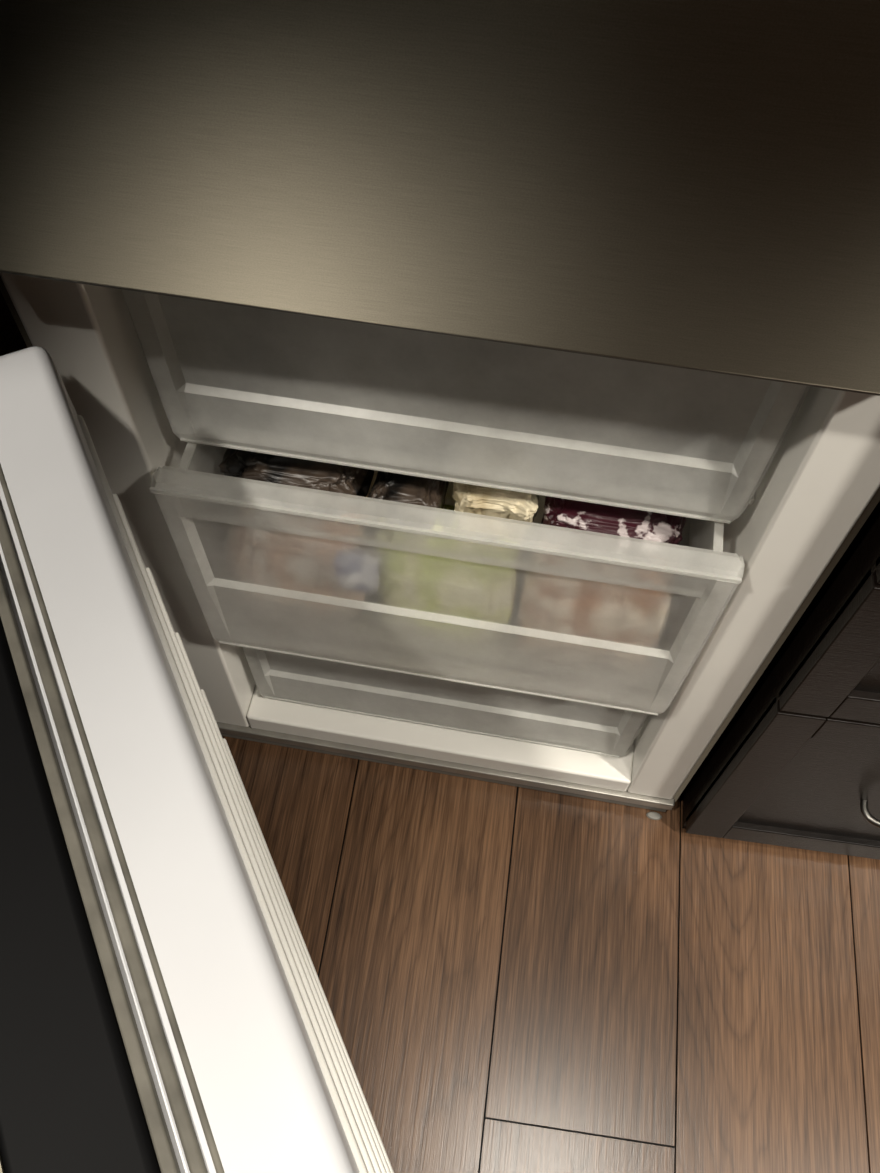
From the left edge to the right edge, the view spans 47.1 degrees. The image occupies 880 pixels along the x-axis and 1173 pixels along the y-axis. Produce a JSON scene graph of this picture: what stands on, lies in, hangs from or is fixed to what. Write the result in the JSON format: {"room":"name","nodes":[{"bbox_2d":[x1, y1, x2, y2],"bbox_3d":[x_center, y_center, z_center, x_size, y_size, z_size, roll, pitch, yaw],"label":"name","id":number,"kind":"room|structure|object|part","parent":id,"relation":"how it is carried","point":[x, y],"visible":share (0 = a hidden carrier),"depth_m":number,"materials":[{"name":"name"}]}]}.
{"room":"kitchen","nodes":[
{"label":"kitchen","id":0,"kind":"room"},
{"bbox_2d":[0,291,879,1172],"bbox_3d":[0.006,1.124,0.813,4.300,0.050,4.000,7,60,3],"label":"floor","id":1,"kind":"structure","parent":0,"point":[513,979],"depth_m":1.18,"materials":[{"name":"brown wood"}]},
{"bbox_2d":[0,0,879,1172],"bbox_3d":[-0.017,-0.259,0.517,0.668,1.860,1.224,9,60,4],"label":"refrigerator","id":2,"kind":"object","parent":1,"relation":"on","point":[611,210],"depth_m":0.50,"materials":[{"name":"metal"}]},
{"bbox_2d":[0,346,359,1172],"bbox_3d":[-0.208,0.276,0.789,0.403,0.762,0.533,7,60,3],"label":"door","id":3,"kind":"structure","parent":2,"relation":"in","point":[165,1008],"depth_m":0.44,"materials":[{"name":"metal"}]},
{"bbox_2d":[228,496,378,611],"bbox_3d":[-0.130,-0.041,0.971,0.132,0.148,0.087,9,60,4],"label":"package","id":4,"kind":"object","parent":2,"relation":"in","point":[269,548],"visible":0.54,"depth_m":0.92},
{"bbox_2d":[219,408,375,520],"bbox_3d":[-0.126,-0.109,0.893,0.132,0.050,0.090,9,60,4],"label":"packet","id":5,"kind":"object","parent":4,"relation":"on","point":[261,478],"visible":0.97,"depth_m":0.87,"materials":[{"name":"plastic"}]},
{"bbox_2d":[333,549,379,590],"bbox_3d":[-0.073,-0.014,0.899,0.040,0.060,0.010,9,60,4],"label":"wrapper","id":6,"kind":"object","parent":2,"relation":"in","point":[358,570],"visible":1,"depth_m":0.89,"materials":[{"name":"white plastic"}]},
{"bbox_3d":[0.011,-0.415,0.126,0.600,1.027,0.038,9,60,4],"label":"fridge door","id":7,"kind":"part","parent":2,"relation":"part of","materials":[{"name":"metal"}]},
{"bbox_3d":[0.002,-0.155,0.571,0.594,0.004,0.032,9,60,4],"label":"fridge door trim","id":8,"kind":"part","parent":2,"relation":"part of","materials":[{"name":"grey metal"}]},
{"bbox_2d":[0,272,879,798],"bbox_3d":[0.040,-0.177,1.031,0.594,0.808,0.450,9,60,4],"label":"freezer","id":9,"kind":"object","parent":2,"relation":"in","point":[802,481],"depth_m":1.07,"materials":[{"name":"plastic"}]},
{"bbox_3d":[-0.005,0.226,1.297,0.594,0.019,0.022,9,60,4],"label":"plinth trim","id":10,"kind":"part","parent":2,"relation":"part of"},
{"bbox_3d":[0.024,-0.109,0.972,0.468,0.264,0.320,9,60,4],"label":"freezer drawer","id":11,"kind":"part","parent":2,"relation":"part of","materials":[{"name":"plastic"}]},
{"bbox_3d":[-0.005,0.217,1.278,0.600,0.017,0.026,9,60,4],"label":"plinth trim","id":12,"kind":"part","parent":2,"relation":"part of","materials":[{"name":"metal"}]},
{"bbox_2d":[374,504,521,634],"bbox_3d":[0.007,-0.019,0.961,0.138,0.148,0.086,9,60,4],"label":"bag","id":13,"kind":"object","parent":2,"relation":"in","point":[426,573],"visible":0.62,"depth_m":0.91,"materials":[{"name":"green plastic"}]},
{"bbox_2d":[365,427,454,529],"bbox_3d":[-0.025,-0.094,0.888,0.067,0.048,0.091,9,60,4],"label":"packet","id":14,"kind":"object","parent":13,"relation":"on","point":[403,500],"visible":0.97,"depth_m":0.87,"materials":[{"name":"plastic"}]},
{"bbox_2d":[452,436,544,542],"bbox_3d":[0.048,-0.086,0.876,0.078,0.064,0.085,9,60,4],"label":"package","id":15,"kind":"object","parent":13,"relation":"on","point":[480,510],"visible":0.9,"depth_m":0.86},
{"bbox_3d":[0.029,-0.021,1.219,0.468,0.238,0.320,9,60,4],"label":"freezer drawer","id":16,"kind":"part","parent":2,"relation":"part of","materials":[{"name":"plastic"}]},
{"bbox_3d":[0.037,-0.267,0.798,0.468,0.200,0.320,9,60,4],"label":"freezer drawer","id":17,"kind":"part","parent":2,"relation":"part of","materials":[{"name":"plastic"}]},
{"bbox_2d":[278,380,662,545],"bbox_3d":[0.029,-0.118,1.014,0.400,0.160,0.086,9,60,4],"label":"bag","id":18,"kind":"object","parent":2,"relation":"in","point":[424,404],"visible":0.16,"depth_m":0.95,"materials":[{"name":"clear plastic"}]},
{"bbox_2d":[520,531,677,661],"bbox_3d":[0.146,0.003,0.950,0.136,0.148,0.086,9,60,4],"label":"bag","id":19,"kind":"object","parent":2,"relation":"in","point":[565,595],"visible":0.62,"depth_m":0.90,"materials":[{"name":"pink plastic"}]},
{"bbox_2d":[539,454,687,563],"bbox_3d":[0.151,-0.066,0.874,0.125,0.050,0.091,9,60,4],"label":"package","id":20,"kind":"object","parent":19,"relation":"on","point":[588,528],"visible":0.95,"depth_m":0.85},
{"bbox_2d":[682,501,879,859],"bbox_3d":[0.799,-0.123,1.000,0.902,0.915,0.668,7,60,3],"label":"base cabinet","id":21,"kind":"object","parent":1,"relation":"on","point":[797,765],"visible":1,"depth_m":1.00,"materials":[{"name":"black wood"}]},
{"bbox_3d":[0.522,0.255,1.090,0.135,0.008,0.038,7,60,3],"label":"drawer handle","id":22,"kind":"part","parent":21,"relation":"part of","materials":[{"name":"silver metal"}]}
]}

